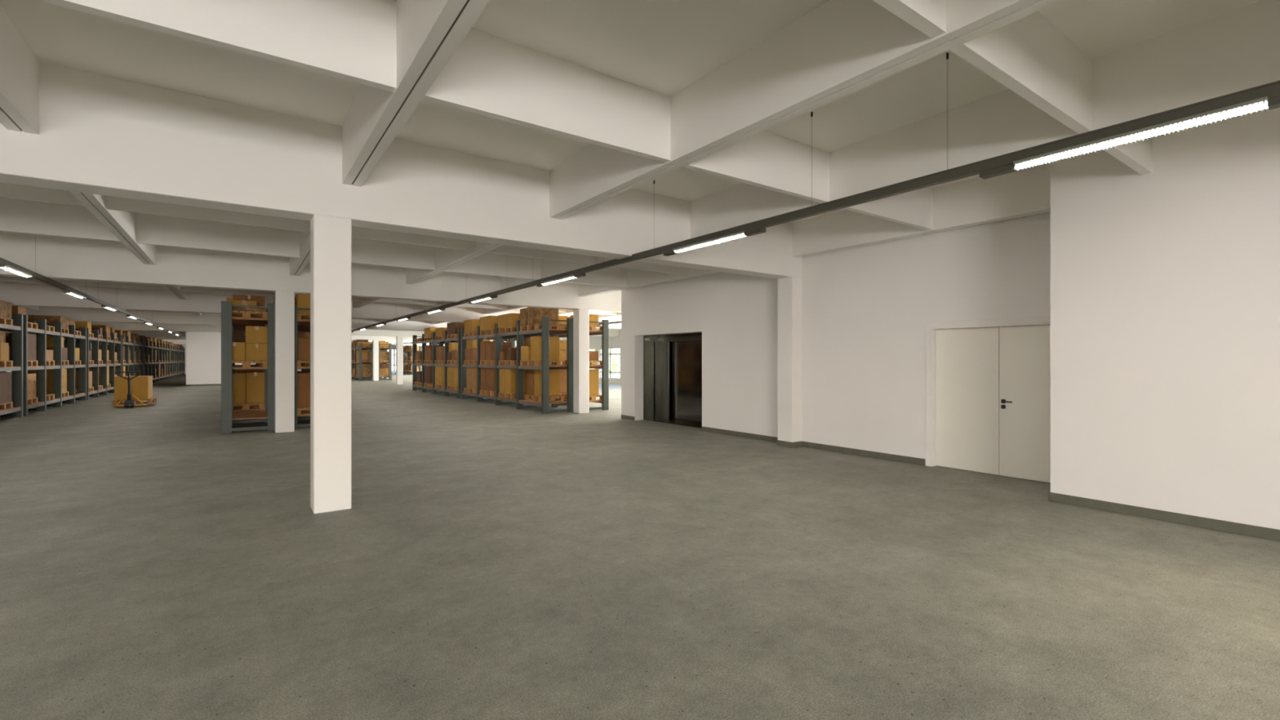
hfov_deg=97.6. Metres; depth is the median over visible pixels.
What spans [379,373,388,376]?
wooden pallet
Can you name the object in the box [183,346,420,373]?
wall
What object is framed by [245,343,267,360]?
cardboard box
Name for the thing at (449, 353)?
cardboard box
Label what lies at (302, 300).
cardboard box
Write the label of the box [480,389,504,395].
wooden pallet
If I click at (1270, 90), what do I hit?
rail
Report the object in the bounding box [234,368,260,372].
cardboard box
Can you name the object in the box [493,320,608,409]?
rack
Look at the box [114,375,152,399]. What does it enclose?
cardboard box
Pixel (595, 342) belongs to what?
wall
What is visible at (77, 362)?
wooden pallet
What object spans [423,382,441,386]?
wooden pallet
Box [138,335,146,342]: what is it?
cardboard box
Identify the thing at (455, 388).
wooden pallet
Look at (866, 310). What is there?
wall
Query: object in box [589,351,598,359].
cardboard box
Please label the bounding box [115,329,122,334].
cardboard box
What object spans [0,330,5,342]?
cardboard box
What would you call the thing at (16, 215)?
ceiling beam
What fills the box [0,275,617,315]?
ceiling beam
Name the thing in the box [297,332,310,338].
cardboard box
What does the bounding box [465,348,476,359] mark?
cardboard box
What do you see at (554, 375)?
cardboard box
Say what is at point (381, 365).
cardboard box
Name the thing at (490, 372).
cardboard box
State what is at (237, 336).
cardboard box
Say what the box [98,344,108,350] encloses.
cardboard box
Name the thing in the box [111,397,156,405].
wooden pallet
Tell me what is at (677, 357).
door
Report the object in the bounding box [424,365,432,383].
cardboard box
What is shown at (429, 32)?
ceiling beam
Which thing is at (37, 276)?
rail
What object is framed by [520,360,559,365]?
wooden pallet
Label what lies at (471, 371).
cardboard box
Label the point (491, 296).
linear light
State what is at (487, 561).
floor
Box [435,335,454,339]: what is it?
wooden pallet
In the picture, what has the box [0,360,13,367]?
wooden pallet
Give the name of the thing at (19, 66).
ceiling beam
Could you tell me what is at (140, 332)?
ceiling beam
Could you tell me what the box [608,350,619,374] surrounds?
shrub
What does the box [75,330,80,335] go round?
wooden pallet
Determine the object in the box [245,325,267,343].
cardboard box
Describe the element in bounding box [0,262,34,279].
linear light
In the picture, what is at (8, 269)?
diffuser
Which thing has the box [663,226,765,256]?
linear light
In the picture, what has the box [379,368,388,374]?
cardboard box
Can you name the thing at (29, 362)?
wooden pallet
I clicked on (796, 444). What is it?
baseboard
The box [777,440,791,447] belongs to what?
baseboard
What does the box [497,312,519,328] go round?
cardboard box
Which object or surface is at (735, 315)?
wall
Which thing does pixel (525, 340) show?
cardboard box
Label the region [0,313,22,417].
rack
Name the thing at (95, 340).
rack
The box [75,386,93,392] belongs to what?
wooden pallet
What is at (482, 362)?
wooden pallet
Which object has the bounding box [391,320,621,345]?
rail
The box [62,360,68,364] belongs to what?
wooden pallet
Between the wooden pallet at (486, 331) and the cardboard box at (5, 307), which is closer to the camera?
the cardboard box at (5, 307)
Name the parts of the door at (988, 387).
handle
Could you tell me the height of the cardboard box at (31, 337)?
0.782 m
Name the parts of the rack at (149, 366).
post, post, post, post, post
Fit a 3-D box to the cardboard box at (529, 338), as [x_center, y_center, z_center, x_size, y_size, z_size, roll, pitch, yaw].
[-3.322,-0.571,18.064,0.500,0.282,0.453,0,0,-35]
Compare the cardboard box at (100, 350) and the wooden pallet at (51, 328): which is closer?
the wooden pallet at (51, 328)
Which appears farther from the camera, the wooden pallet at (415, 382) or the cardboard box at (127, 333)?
the cardboard box at (127, 333)
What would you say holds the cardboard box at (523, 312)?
on the wooden pallet at (533, 326)
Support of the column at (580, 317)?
on the floor
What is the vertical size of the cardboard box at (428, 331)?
0.442 m
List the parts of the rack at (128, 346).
post, post, post, post, post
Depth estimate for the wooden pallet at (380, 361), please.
43.44 m
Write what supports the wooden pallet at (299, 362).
on the rack at (300, 326)
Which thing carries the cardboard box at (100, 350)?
on the wooden pallet
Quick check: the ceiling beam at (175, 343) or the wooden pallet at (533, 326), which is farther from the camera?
the ceiling beam at (175, 343)
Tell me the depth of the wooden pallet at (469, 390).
22.10 m
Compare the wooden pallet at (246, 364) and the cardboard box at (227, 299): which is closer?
the wooden pallet at (246, 364)
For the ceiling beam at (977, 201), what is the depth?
8.06 m
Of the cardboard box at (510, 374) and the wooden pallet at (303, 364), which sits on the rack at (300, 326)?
the wooden pallet at (303, 364)
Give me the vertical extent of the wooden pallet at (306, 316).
0.165 m
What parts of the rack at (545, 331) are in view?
post, post, post, post, post, post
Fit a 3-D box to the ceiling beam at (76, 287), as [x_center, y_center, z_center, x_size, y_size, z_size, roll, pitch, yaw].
[-23.438,-2.181,26.215,0.180,0.628,88.100,0,0,-35]
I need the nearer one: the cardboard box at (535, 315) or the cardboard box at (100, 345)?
the cardboard box at (535, 315)
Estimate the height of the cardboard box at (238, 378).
0.792 m
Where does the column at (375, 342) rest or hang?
on the floor
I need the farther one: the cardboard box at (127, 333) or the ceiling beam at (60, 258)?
the cardboard box at (127, 333)
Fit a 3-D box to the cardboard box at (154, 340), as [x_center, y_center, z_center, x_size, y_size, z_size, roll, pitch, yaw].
[-35.181,-1.326,40.092,0.800,0.478,1.003,0,0,-35]
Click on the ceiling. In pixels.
(661, 46)
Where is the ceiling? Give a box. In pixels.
[0,0,1260,222]
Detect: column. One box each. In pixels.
[275,290,294,432]
[310,214,351,514]
[373,339,378,381]
[395,336,403,384]
[573,308,589,413]
[777,276,801,442]
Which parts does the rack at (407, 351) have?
post, post, post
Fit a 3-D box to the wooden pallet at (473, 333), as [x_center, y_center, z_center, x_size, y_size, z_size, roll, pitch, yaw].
[-6.444,-1.004,22.360,0.800,0.165,1.200,0,0,-35]
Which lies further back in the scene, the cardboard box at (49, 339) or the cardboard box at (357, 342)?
the cardboard box at (357, 342)
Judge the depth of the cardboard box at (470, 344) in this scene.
22.09 m
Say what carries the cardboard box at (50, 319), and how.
on the wooden pallet at (64, 330)
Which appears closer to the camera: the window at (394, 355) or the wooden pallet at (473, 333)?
the wooden pallet at (473, 333)
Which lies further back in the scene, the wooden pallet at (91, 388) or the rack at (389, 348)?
the rack at (389, 348)
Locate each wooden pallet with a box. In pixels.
[0,317,13,324]
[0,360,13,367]
[0,401,13,409]
[27,322,37,328]
[27,360,37,366]
[27,397,37,404]
[35,360,54,365]
[35,391,68,396]
[35,394,54,399]
[46,325,54,331]
[62,328,68,333]
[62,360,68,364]
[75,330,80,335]
[75,360,80,364]
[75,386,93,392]
[88,360,93,364]
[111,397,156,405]
[231,310,267,319]
[231,360,267,368]
[232,363,261,366]
[232,402,264,410]
[297,313,310,320]
[297,360,310,368]
[297,407,310,415]
[301,362,306,366]
[355,345,369,347]
[355,360,369,362]
[379,345,388,347]
[379,360,388,362]
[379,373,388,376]
[414,337,422,342]
[414,360,422,363]
[414,381,422,385]
[423,337,441,341]
[423,360,441,363]
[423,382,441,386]
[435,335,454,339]
[435,360,454,364]
[435,384,454,388]
[446,333,467,338]
[446,360,467,364]
[446,385,467,391]
[463,331,484,337]
[463,360,484,364]
[463,387,484,393]
[480,329,504,334]
[480,360,504,364]
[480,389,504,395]
[498,327,527,333]
[498,360,527,365]
[498,391,531,399]
[520,324,559,330]
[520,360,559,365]
[524,394,564,402]
[558,360,564,364]
[564,324,601,330]
[564,360,601,365]
[564,394,601,400]
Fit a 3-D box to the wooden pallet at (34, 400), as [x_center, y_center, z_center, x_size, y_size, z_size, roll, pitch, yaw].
[-18.202,1.216,16.235,0.800,0.165,1.200,0,0,-35]
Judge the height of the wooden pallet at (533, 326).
0.165 m
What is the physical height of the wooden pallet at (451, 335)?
0.165 m
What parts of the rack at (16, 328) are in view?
post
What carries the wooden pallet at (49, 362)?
on the rack at (41, 332)
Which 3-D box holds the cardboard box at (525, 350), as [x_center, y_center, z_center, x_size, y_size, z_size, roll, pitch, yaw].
[-3.386,-0.203,17.981,0.700,0.452,0.583,0,0,-35]
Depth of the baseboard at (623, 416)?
15.00 m
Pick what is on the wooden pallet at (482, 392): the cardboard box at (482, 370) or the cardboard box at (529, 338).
the cardboard box at (482, 370)
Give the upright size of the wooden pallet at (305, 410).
0.165 m
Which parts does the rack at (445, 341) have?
post, post, post, post, post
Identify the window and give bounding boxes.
[386,349,395,371]
[600,347,620,379]
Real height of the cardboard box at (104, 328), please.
0.481 m
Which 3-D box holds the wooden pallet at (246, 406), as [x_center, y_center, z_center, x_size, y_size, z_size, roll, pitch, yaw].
[-10.480,1.216,14.892,0.800,0.165,1.200,0,0,-35]
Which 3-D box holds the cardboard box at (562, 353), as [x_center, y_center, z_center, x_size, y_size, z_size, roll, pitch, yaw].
[-2.883,-0.150,19.721,0.783,0.346,0.953,0,0,-35]
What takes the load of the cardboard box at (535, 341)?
on the wooden pallet at (530, 362)
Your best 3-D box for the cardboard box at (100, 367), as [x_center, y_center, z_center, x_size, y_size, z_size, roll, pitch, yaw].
[-24.894,0.722,25.628,0.800,0.822,0.603,0,0,-35]
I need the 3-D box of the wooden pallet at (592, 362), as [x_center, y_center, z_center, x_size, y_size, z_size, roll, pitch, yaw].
[-1.812,0.106,18.219,0.800,0.165,1.200,0,0,-35]
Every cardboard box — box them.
[0,300,11,319]
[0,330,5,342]
[0,342,8,360]
[0,372,11,404]
[5,333,35,360]
[11,305,26,315]
[27,315,68,328]
[27,368,66,393]
[27,373,35,399]
[35,336,63,347]
[35,346,67,359]
[35,349,53,359]
[68,320,75,324]
[72,320,91,333]
[75,347,79,359]
[75,371,92,387]
[88,349,101,359]
[88,350,91,359]
[88,366,109,384]
[91,324,110,336]
[91,327,102,334]
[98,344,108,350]
[110,327,115,332]
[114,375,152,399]
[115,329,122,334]
[115,346,124,359]
[115,366,124,376]
[122,330,130,340]
[133,351,136,359]
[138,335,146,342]
[151,337,156,344]
[226,297,261,318]
[229,299,257,306]
[231,306,266,312]
[231,342,245,360]
[232,294,264,306]
[232,332,245,342]
[232,372,245,404]
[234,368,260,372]
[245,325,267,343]
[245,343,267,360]
[245,371,264,403]
[294,293,310,314]
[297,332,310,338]
[297,338,310,360]
[297,372,310,408]
[355,339,368,346]
[356,350,368,359]
[356,364,369,374]
[357,342,369,345]
[357,352,369,359]
[378,341,388,345]
[379,351,388,359]
[379,363,388,368]
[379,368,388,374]
[417,351,422,359]
[417,372,422,382]
[424,327,437,337]
[424,345,444,359]
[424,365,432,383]
[427,347,432,359]
[435,327,447,336]
[435,346,444,359]
[435,366,444,385]
[447,322,463,334]
[447,351,451,359]
[447,366,457,386]
[448,342,457,351]
[451,350,457,359]
[463,319,479,332]
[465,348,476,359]
[466,339,489,348]
[466,367,476,388]
[480,315,497,330]
[480,341,504,359]
[480,368,485,390]
[485,342,511,359]
[485,368,505,391]
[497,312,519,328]
[499,351,506,359]
[499,368,506,392]
[505,368,526,393]
[506,347,516,359]
[520,307,527,325]
[520,346,530,359]
[524,339,527,346]
[526,368,550,395]
[527,306,558,324]
[527,337,530,346]
[530,336,559,360]
[533,368,559,395]
[558,315,569,328]
[558,368,566,392]
[560,340,566,350]
[560,350,566,359]
[569,314,598,325]
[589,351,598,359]
[589,368,598,395]
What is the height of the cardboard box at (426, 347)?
0.722 m
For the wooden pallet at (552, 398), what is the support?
on the rack at (545, 331)
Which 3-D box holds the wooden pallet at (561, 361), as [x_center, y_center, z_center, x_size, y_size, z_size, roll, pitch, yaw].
[-2.897,0.106,19.742,0.800,0.165,1.200,0,0,-35]
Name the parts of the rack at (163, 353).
post, post, post, post, post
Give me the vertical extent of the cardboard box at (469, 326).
0.482 m
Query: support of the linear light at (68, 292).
attached to the rail at (37, 276)
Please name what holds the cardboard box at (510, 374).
on the wooden pallet at (512, 396)
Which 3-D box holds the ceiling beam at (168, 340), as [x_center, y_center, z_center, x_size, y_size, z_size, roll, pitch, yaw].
[-31.234,-2.001,54.011,28.200,0.989,0.352,0,0,-35]
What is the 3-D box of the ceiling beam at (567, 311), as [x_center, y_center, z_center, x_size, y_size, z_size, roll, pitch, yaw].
[-11.600,-2.181,34.648,0.180,0.628,88.100,0,0,-35]
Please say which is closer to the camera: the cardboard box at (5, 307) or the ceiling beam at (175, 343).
the cardboard box at (5, 307)
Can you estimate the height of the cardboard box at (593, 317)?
0.362 m
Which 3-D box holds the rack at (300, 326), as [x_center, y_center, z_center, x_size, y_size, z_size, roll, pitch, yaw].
[-9.850,0.165,16.213,1.030,2.870,7.600,0,0,-35]
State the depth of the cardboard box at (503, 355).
19.26 m
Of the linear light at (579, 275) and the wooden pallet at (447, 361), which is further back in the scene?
the wooden pallet at (447, 361)
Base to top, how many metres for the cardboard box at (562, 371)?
0.822 m
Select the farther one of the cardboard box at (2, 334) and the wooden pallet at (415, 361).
the wooden pallet at (415, 361)
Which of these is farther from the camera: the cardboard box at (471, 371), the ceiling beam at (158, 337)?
the ceiling beam at (158, 337)
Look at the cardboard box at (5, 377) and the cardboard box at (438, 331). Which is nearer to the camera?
the cardboard box at (5, 377)
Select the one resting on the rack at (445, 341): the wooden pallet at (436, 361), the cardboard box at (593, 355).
the wooden pallet at (436, 361)
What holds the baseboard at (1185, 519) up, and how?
attached to the wall at (1165, 282)
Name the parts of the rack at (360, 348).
post, post, post, post, post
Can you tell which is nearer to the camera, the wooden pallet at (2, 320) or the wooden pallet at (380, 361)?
the wooden pallet at (2, 320)
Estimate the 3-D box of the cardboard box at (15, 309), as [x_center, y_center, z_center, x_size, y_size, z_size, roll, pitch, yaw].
[-18.167,-1.308,16.014,0.700,0.442,0.753,0,0,-35]
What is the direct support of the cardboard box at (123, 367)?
on the wooden pallet
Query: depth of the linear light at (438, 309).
16.35 m
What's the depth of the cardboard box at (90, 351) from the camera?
22.83 m
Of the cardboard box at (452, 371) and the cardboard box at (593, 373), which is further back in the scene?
the cardboard box at (452, 371)
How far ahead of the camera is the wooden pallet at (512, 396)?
19.03 m
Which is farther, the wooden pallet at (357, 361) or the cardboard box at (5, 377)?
the wooden pallet at (357, 361)
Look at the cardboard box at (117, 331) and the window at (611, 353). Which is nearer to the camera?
the cardboard box at (117, 331)
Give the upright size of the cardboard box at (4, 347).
0.462 m
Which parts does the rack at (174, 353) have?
post, post, post, post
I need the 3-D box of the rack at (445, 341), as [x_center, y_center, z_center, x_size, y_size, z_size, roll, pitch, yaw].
[-9.217,0.165,26.355,1.030,2.870,7.600,0,0,-35]
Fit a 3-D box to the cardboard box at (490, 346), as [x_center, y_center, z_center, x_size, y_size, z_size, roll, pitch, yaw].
[-5.191,-0.308,20.600,0.800,0.662,0.523,0,0,-35]
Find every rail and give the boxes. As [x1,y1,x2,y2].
[0,234,182,335]
[351,53,1279,331]
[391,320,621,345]
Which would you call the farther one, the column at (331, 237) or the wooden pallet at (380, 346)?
the wooden pallet at (380, 346)
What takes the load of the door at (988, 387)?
in the wall at (866, 310)
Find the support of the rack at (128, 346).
on the floor
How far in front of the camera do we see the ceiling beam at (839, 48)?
4.25 m
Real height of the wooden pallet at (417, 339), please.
0.165 m
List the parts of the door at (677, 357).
post, shaft panel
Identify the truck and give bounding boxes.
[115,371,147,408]
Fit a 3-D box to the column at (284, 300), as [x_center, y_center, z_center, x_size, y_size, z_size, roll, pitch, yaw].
[-7.916,0.046,12.473,0.352,3.108,0.352,0,0,-35]
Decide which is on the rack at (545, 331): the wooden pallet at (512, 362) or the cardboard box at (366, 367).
the wooden pallet at (512, 362)
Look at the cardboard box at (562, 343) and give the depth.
19.59 m
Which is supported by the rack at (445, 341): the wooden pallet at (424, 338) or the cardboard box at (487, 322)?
the wooden pallet at (424, 338)
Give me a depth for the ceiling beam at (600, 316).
24.41 m
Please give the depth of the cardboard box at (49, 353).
17.97 m
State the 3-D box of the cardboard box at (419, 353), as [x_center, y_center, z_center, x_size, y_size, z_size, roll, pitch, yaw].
[-10.872,-0.204,28.541,0.783,0.455,0.523,0,0,-35]
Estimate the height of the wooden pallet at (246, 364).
0.165 m
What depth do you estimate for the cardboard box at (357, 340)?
43.52 m
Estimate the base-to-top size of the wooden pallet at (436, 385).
0.165 m
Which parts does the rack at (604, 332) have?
post, post, post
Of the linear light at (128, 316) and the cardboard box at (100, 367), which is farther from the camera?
the cardboard box at (100, 367)
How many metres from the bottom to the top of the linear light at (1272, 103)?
0.048 m
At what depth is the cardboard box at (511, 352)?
18.74 m
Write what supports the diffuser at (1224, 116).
attached to the linear light at (1272, 103)
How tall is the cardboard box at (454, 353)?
0.422 m
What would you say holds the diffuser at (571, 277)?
attached to the linear light at (579, 275)
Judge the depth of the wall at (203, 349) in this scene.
34.27 m
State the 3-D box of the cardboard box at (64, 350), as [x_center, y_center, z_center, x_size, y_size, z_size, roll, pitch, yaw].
[-20.372,-0.198,19.281,0.803,0.442,0.803,0,0,-35]
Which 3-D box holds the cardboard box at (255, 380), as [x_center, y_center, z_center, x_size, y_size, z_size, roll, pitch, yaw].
[-10.313,0.732,15.011,0.400,0.802,1.103,0,0,-35]
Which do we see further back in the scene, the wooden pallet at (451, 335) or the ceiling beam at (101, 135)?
the wooden pallet at (451, 335)
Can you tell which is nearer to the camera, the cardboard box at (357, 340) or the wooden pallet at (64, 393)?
the wooden pallet at (64, 393)
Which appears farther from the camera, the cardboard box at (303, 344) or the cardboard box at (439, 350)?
the cardboard box at (439, 350)
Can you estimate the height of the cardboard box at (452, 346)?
0.402 m
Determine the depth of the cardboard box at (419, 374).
28.27 m
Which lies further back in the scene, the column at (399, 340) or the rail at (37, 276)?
the column at (399, 340)
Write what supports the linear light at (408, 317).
attached to the rail at (1270, 90)
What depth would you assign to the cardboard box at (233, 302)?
12.70 m
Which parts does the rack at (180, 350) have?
post, post, post, post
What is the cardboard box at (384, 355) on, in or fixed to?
on the wooden pallet
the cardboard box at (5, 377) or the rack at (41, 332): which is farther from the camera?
the rack at (41, 332)
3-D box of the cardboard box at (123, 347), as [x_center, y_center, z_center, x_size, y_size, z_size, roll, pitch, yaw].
[-27.366,-0.344,29.079,0.800,0.735,1.003,0,0,-35]
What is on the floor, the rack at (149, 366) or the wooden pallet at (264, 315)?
the rack at (149, 366)
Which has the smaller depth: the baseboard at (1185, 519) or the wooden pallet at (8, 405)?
the baseboard at (1185, 519)
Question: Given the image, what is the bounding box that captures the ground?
[391,365,620,377]
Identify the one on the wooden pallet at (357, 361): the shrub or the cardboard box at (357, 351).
the cardboard box at (357, 351)
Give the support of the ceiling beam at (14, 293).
attached to the ceiling
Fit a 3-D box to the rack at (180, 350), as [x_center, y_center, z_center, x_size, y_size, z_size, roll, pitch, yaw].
[-47.489,0.165,57.241,1.030,2.870,7.600,0,0,-35]
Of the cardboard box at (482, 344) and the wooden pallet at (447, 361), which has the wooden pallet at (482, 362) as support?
the cardboard box at (482, 344)
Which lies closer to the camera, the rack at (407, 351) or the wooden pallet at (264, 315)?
the wooden pallet at (264, 315)
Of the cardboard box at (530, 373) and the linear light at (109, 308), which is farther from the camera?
the cardboard box at (530, 373)
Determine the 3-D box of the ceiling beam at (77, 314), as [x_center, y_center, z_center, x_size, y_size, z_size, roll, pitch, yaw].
[-12.914,-2.001,28.296,28.200,0.989,0.352,0,0,-35]
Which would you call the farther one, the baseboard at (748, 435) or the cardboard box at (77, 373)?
the cardboard box at (77, 373)
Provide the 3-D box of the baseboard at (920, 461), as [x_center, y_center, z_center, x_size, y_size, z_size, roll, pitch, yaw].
[3.641,1.550,9.391,0.012,0.100,2.292,0,0,-35]
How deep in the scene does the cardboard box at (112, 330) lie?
27.13 m
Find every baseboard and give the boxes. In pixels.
[186,383,221,386]
[621,414,634,420]
[701,426,777,442]
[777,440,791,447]
[791,440,801,448]
[801,440,924,465]
[1049,492,1279,541]
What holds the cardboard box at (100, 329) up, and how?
on the wooden pallet
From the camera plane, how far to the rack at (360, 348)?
42.78 m
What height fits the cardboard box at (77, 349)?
0.462 m
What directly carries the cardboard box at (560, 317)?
on the wooden pallet
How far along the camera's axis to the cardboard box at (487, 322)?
20.30 m
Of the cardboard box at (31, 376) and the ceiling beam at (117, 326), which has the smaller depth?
the cardboard box at (31, 376)
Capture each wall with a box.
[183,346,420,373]
[186,331,251,384]
[515,328,621,384]
[621,271,777,437]
[801,211,1050,465]
[1050,107,1279,529]
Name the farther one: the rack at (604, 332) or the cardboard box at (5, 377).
the rack at (604, 332)
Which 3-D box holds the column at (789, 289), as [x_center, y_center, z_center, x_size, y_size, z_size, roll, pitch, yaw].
[2.812,0.046,10.423,0.352,3.108,0.352,0,0,-35]
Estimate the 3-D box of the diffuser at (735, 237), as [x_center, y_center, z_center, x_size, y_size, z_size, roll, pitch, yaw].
[0.845,-1.411,6.829,0.050,0.021,1.232,0,0,-35]
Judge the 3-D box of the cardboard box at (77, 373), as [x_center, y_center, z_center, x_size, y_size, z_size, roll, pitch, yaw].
[-22.724,0.802,22.582,0.800,0.662,0.803,0,0,-35]
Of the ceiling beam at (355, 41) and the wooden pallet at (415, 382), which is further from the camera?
the wooden pallet at (415, 382)
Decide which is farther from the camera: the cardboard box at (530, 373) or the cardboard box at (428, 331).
the cardboard box at (428, 331)
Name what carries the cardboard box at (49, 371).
on the wooden pallet at (64, 393)
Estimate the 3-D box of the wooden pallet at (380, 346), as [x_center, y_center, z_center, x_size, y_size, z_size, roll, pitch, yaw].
[-20.132,-1.004,43.935,0.800,0.165,1.200,0,0,-35]
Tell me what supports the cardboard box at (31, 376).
on the wooden pallet at (34, 400)
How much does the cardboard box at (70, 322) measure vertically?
0.362 m
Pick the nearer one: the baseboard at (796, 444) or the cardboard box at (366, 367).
the baseboard at (796, 444)
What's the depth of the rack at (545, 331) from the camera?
18.11 m
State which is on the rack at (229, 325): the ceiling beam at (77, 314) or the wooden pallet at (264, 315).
the wooden pallet at (264, 315)
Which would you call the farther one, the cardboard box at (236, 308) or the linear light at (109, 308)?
the linear light at (109, 308)
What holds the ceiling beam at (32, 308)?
attached to the ceiling
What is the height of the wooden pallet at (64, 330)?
0.165 m
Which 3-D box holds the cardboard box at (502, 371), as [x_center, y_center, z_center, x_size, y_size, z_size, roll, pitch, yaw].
[-4.431,0.722,19.533,0.800,0.822,0.523,0,0,-35]
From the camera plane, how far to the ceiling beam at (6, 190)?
7.92 m
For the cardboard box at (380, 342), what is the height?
0.325 m
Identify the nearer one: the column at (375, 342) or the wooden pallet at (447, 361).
the wooden pallet at (447, 361)
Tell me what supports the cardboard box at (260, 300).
on the cardboard box at (236, 308)
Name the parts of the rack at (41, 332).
post, post, post, post, post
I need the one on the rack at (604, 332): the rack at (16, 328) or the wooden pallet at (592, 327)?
the wooden pallet at (592, 327)
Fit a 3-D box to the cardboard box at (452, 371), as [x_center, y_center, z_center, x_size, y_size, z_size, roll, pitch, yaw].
[-7.769,0.722,24.219,0.823,0.822,1.053,0,0,-35]
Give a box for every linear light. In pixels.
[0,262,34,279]
[61,289,86,299]
[101,305,117,311]
[126,315,137,319]
[396,316,410,321]
[426,308,444,314]
[468,295,497,303]
[536,272,585,287]
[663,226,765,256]
[979,95,1279,179]
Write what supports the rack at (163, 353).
on the floor
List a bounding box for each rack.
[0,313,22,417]
[0,315,86,416]
[62,327,121,399]
[98,334,143,376]
[133,339,158,382]
[158,342,169,381]
[169,345,177,377]
[177,346,184,376]
[221,301,275,433]
[294,304,310,429]
[351,342,373,381]
[365,342,391,380]
[403,347,422,374]
[412,328,476,398]
[461,316,573,413]
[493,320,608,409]
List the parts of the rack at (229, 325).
post, post, post, post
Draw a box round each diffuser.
[3,267,27,276]
[543,276,573,284]
[675,235,744,252]
[1016,102,1267,168]
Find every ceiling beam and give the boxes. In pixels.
[0,4,201,315]
[0,62,801,279]
[0,182,701,276]
[0,197,635,288]
[0,231,621,312]
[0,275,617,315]
[0,281,621,328]
[13,305,38,310]
[13,305,619,336]
[31,278,124,313]
[38,0,942,232]
[91,321,562,340]
[122,329,516,342]
[145,335,429,343]
[162,339,429,345]
[173,342,422,346]
[272,0,490,303]
[353,0,1062,308]
[381,0,1279,321]
[431,161,1050,324]
[558,309,573,315]
[596,312,621,318]
[872,0,1151,174]
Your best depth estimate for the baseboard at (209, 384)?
34.26 m
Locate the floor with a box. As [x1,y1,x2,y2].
[0,371,1279,719]
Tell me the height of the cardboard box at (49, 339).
0.362 m
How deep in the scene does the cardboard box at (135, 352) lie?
32.51 m
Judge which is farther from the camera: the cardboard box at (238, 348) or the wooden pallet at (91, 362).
the wooden pallet at (91, 362)
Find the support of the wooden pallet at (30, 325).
on the rack at (41, 332)
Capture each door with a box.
[643,332,702,428]
[925,315,1050,483]
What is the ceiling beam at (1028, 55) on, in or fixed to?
attached to the ceiling
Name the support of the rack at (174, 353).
on the floor
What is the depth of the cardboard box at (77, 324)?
22.38 m
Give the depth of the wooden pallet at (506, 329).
19.08 m
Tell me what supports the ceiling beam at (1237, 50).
attached to the ceiling
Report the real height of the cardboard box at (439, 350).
0.622 m
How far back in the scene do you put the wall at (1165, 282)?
5.51 m
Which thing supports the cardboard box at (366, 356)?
on the wooden pallet at (357, 361)
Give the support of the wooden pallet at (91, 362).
on the rack at (95, 340)
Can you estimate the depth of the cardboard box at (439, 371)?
25.33 m
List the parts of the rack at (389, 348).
post, post, post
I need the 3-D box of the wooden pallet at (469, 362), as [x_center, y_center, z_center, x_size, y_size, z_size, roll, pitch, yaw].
[-6.444,0.106,22.360,0.800,0.165,1.200,0,0,-35]
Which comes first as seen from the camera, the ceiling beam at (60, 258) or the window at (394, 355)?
the ceiling beam at (60, 258)
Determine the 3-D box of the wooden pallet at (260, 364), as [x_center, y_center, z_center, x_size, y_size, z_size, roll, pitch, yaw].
[-10.480,0.106,14.892,0.800,0.165,1.200,0,0,-35]
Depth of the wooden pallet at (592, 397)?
17.78 m
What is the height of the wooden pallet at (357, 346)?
0.165 m
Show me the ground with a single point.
(617, 375)
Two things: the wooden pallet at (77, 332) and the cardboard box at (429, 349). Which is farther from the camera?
the cardboard box at (429, 349)
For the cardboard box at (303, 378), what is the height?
0.822 m
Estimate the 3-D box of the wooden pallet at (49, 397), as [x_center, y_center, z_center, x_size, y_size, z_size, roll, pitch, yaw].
[-19.287,1.216,17.758,0.800,0.165,1.200,0,0,-35]
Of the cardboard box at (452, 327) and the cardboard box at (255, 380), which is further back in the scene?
the cardboard box at (452, 327)
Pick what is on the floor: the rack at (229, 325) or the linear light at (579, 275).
the rack at (229, 325)
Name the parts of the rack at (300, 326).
post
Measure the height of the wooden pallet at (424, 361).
0.165 m
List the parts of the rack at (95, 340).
post, post, post, post, post, post, post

